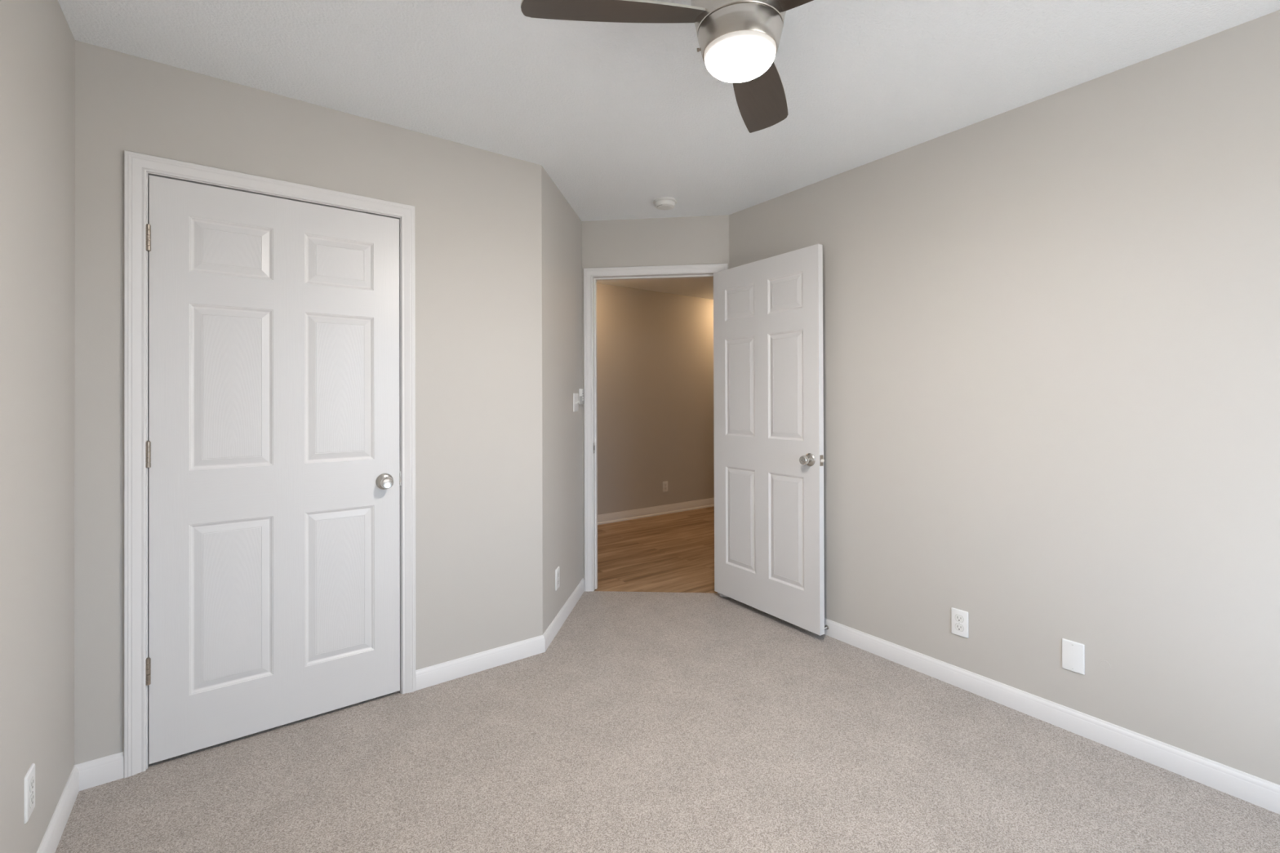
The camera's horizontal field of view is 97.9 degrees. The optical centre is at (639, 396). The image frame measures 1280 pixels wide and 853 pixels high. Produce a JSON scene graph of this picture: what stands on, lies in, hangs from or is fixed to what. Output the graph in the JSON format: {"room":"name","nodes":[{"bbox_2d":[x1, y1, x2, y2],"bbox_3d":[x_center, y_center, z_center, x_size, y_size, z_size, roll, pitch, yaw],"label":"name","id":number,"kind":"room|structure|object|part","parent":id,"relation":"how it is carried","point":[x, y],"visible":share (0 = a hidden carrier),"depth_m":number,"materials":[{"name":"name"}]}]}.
{"room":"empty bedroom","nodes":[
{"label":"empty bedroom","id":0,"kind":"room"},
{"bbox_2d":[0,0,75,852],"bbox_3d":[-0.807,0.058,0.306,0.115,2.460,3.877,0,0,-36],"label":"wall","id":1,"kind":"structure","parent":0,"point":[37,41],"depth_m":1.46,"materials":[{"name":"grey paint"}]},
{"bbox_2d":[24,763,35,823],"bbox_3d":[-1.532,0.995,1.401,0.008,0.114,0.070,0,0,-36],"label":"wall outlet","id":2,"kind":"object","parent":1,"relation":"attached to","point":[29,779],"visible":1,"depth_m":1.39,"materials":[{"name":"white plastic"}]},
{"bbox_2d":[29,791,34,808],"bbox_3d":[-1.529,1.015,1.402,0.002,0.030,0.037,0,0,-36],"label":"receptacle","id":3,"kind":"object","parent":2,"relation":"attached to","point":[31,793],"depth_m":1.40,"materials":[{"name":"white plastic"}]},
{"bbox_2d":[29,776,34,792],"bbox_3d":[-1.530,0.976,1.402,0.002,0.030,0.037,0,0,-36],"label":"receptacle","id":4,"kind":"object","parent":2,"relation":"attached to","point":[31,778],"depth_m":1.40,"materials":[{"name":"white plastic"}]},
{"bbox_2d":[36,764,79,852],"bbox_3d":[-0.751,1.229,0.339,0.013,0.087,3.647,0,0,-36],"label":"baseboard","id":5,"kind":"structure","parent":1,"relation":"attached to","point":[50,842],"depth_m":1.63,"materials":[{"name":"white wood"}]},
{"bbox_2d":[74,40,542,764],"bbox_3d":[-1.198,0.068,2.351,1.669,2.460,0.115,0,0,-36],"label":"wall","id":6,"kind":"structure","parent":0,"point":[478,211],"depth_m":2.44,"materials":[{"name":"grey paint"}]},
{"bbox_2d":[75,751,124,791],"bbox_3d":[-1.781,1.239,1.837,0.120,0.087,0.013,0,0,-36],"label":"baseboard","id":7,"kind":"structure","parent":6,"relation":"attached to","point":[93,773],"depth_m":1.84,"materials":[{"name":"white wood"}]},
{"bbox_2d":[124,150,415,777],"bbox_3d":[-1.391,0.226,2.198,0.937,2.109,0.132,0,0,-36],"label":"door frame","id":8,"kind":"structure","parent":6,"relation":"attached to","point":[138,167],"depth_m":1.91,"materials":[{"name":"white wood"}]},
{"bbox_2d":[145,175,400,764],"bbox_3d":[-1.375,0.250,2.171,0.824,2.028,0.153,0,0,-36],"label":"door","id":9,"kind":"structure","parent":6,"relation":"in","point":[273,448],"depth_m":2.12,"materials":[{"name":"white wood"}]},
{"bbox_3d":[-1.062,0.360,2.334,0.050,0.050,0.047,0,0,-36],"label":"knob","id":10,"kind":"part","parent":9,"relation":"part of","materials":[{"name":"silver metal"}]},
{"bbox_2d":[415,635,545,690],"bbox_3d":[-0.728,1.238,2.608,0.618,0.087,0.013,0,0,-36],"label":"baseboard","id":11,"kind":"structure","parent":6,"relation":"attached to","point":[433,675],"depth_m":2.58,"materials":[{"name":"white wood"}]},
{"bbox_2d":[541,165,582,634],"bbox_3d":[-0.484,0.070,3.257,0.100,2.460,0.914,0,0,7],"label":"wall","id":12,"kind":"structure","parent":0,"point":[562,228],"depth_m":3.15,"materials":[{"name":"grey paint"}]},
{"bbox_2d":[555,566,559,591],"bbox_3d":[-0.451,0.999,3.059,0.008,0.114,0.070,0,0,7],"label":"wall outlet","id":13,"kind":"object","parent":12,"relation":"attached to","point":[557,570],"visible":1,"depth_m":3.04,"materials":[{"name":"white plastic"}]},
{"bbox_2d":[542,577,584,650],"bbox_3d":[-0.426,1.240,3.232,0.013,0.087,0.898,0,0,7],"label":"baseboard","id":14,"kind":"structure","parent":12,"relation":"attached to","point":[557,622],"depth_m":3.14,"materials":[{"name":"white wood"}]},
{"bbox_2d":[573,393,579,412],"bbox_3d":[-0.395,0.038,3.496,0.019,0.114,0.116,0,0,7],"label":"light switch","id":15,"kind":"object","parent":12,"relation":"attached to","point":[575,396],"visible":1,"depth_m":3.48,"materials":[{"name":"white plastic"}]},
{"bbox_2d":[578,388,584,404],"bbox_3d":[-0.379,0.002,3.618,0.022,0.104,0.052,0,0,7],"label":"remote holder","id":16,"kind":"object","parent":12,"relation":"attached to","point":[581,402],"visible":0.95,"depth_m":3.59,"materials":[{"name":"white plastic"}]},
{"bbox_2d":[579,388,583,400],"bbox_3d":[-0.377,0.000,3.618,0.016,0.097,0.043,0,0,7],"label":"remote","id":17,"kind":"object","parent":16,"relation":"in","point":[581,391],"visible":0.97,"depth_m":3.60,"materials":[{"name":"white plastic"}]},
{"bbox_2d":[596,283,714,515],"bbox_3d":[0.246,0.080,6.224,5.280,2.460,0.115,0,0,-36],"label":"wall","id":18,"kind":"structure","parent":0,"point":[655,349],"depth_m":6.08,"materials":[{"name":"grey paint"}]},
{"bbox_2d":[597,497,714,524],"bbox_3d":[0.291,1.251,6.162,5.050,0.100,0.026,0,0,-36],"label":"baseboard","id":19,"kind":"structure","parent":18,"relation":"attached to","point":[621,516],"depth_m":6.06,"materials":[{"name":"white wood"}]},
{"bbox_2d":[662,480,667,492],"bbox_3d":[0.281,0.998,6.168,0.070,0.114,0.008,0,0,-36],"label":"wall outlet","id":20,"kind":"object","parent":18,"relation":"attached to","point":[664,483],"visible":1,"depth_m":6.16,"materials":[{"name":"white plastic"}]},
{"bbox_2d":[582,214,728,579],"bbox_3d":[0.104,0.069,3.682,0.963,2.460,0.115,0,0,7],"label":"wall","id":21,"kind":"structure","parent":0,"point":[690,240],"depth_m":3.63,"materials":[{"name":"grey paint"}]},
{"bbox_2d":[583,263,728,597],"bbox_3d":[0.106,0.217,3.673,0.940,2.128,0.132,0,0,7],"label":"door frame","id":22,"kind":"structure","parent":21,"relation":"attached to","point":[591,275],"depth_m":3.67,"materials":[{"name":"white wood"}]},
{"bbox_2d":[713,244,824,635],"bbox_3d":[0.714,0.225,3.230,0.156,2.028,0.832,0,0,-34],"label":"door","id":23,"kind":"structure","parent":22,"relation":"attached to","point":[768,383],"depth_m":3.15,"materials":[{"name":"white wood"}]},
{"bbox_3d":[0.865,0.333,2.915,0.047,0.050,0.050,0,0,-34],"label":"knob","id":24,"kind":"part","parent":23,"relation":"part of","materials":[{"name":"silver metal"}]},
{"bbox_3d":[0.943,0.333,2.894,0.025,0.057,0.001,0,0,-34],"label":"latch plate","id":25,"kind":"part","parent":23,"relation":"part of","materials":[{"name":"silver metal"}]},
{"bbox_2d":[55,506,1279,852],"bbox_3d":[1.321,1.284,3.264,6.813,0.020,5.920,0,0,-36],"label":"floor","id":26,"kind":"structure","parent":0,"point":[649,722],"depth_m":1.91,"materials":[{"name":"beige carpet"}]},
{"bbox_2d":[57,0,1279,299],"bbox_3d":[1.313,-1.216,3.274,7.043,0.100,6.150,0,0,-36],"label":"ceiling","id":27,"kind":"structure","parent":0,"point":[621,117],"depth_m":2.00,"materials":[{"name":"white paint"}]},
{"bbox_2d":[653,196,676,209],"bbox_3d":[0.149,-1.142,3.318,0.141,0.040,0.141,0,0,-36],"label":"smoke detector","id":28,"kind":"object","parent":27,"relation":"attached to","point":[664,202],"visible":1,"depth_m":3.28,"materials":[{"name":"white plastic"}]},
{"bbox_2d":[520,0,813,133],"bbox_3d":[0.313,-1.005,1.356,1.001,0.333,0.903,0,0,-36],"label":"ceiling fan","id":29,"kind":"object","parent":27,"relation":"hanging from","point":[739,40],"visible":1,"depth_m":1.40,"materials":[{"name":"silver metal"}]},
{"bbox_3d":[-0.051,-0.961,1.393,0.484,0.056,0.142,0,0,-8],"label":"blade","id":30,"kind":"part","parent":29,"relation":"part of","materials":[{"name":"brown wood"}]},
{"bbox_3d":[0.259,-0.866,1.446,0.185,0.056,0.185,0,0,-36],"label":"lamp shade","id":31,"kind":"part","parent":29,"relation":"part of","materials":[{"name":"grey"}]},
{"bbox_3d":[0.367,-0.961,1.741,0.142,0.056,0.484,0,0,22],"label":"blade","id":32,"kind":"part","parent":29,"relation":"part of","materials":[{"name":"brown wood"}]},
{"bbox_3d":[0.459,-0.964,1.204,0.142,0.056,0.484,0,0,-38],"label":"blade","id":33,"kind":"part","parent":29,"relation":"part of","materials":[{"name":"brown wood"}]},
{"bbox_2d":[728,9,1279,785],"bbox_3d":[1.703,0.057,2.122,0.115,2.460,3.843,0,0,-36],"label":"wall","id":34,"kind":"structure","parent":0,"point":[1051,323],"depth_m":2.09,"materials":[{"name":"grey paint"}]},
{"bbox_2d":[951,607,968,638],"bbox_3d":[1.397,0.990,2.436,0.008,0.114,0.070,0,0,-36],"label":"wall outlet","id":35,"kind":"object","parent":34,"relation":"attached to","point":[959,618],"visible":1,"depth_m":2.43,"materials":[{"name":"white plastic"}]},
{"bbox_2d":[955,623,964,631],"bbox_3d":[1.395,1.009,2.435,0.002,0.030,0.037,0,0,-36],"label":"receptacle","id":36,"kind":"object","parent":35,"relation":"attached to","point":[958,627],"depth_m":2.43,"materials":[{"name":"white plastic"}]},
{"bbox_2d":[955,614,964,622],"bbox_3d":[1.395,0.970,2.435,0.002,0.030,0.037,0,0,-36],"label":"receptacle","id":37,"kind":"object","parent":35,"relation":"attached to","point":[958,618],"depth_m":2.43,"materials":[{"name":"white plastic"}]},
{"bbox_2d":[824,617,1279,814],"bbox_3d":[1.653,1.228,2.081,0.013,0.087,3.618,0,0,-36],"label":"baseboard","id":38,"kind":"structure","parent":34,"relation":"attached to","point":[1257,791],"depth_m":2.08,"materials":[{"name":"white wood"}]},
{"bbox_2d":[1062,638,1084,675],"bbox_3d":[1.637,0.984,2.108,0.008,0.114,0.070,0,0,-36],"label":"blank plate","id":39,"kind":"object","parent":34,"relation":"attached to","point":[1073,652],"visible":1,"depth_m":2.10,"materials":[{"name":"white plastic"}]}
]}

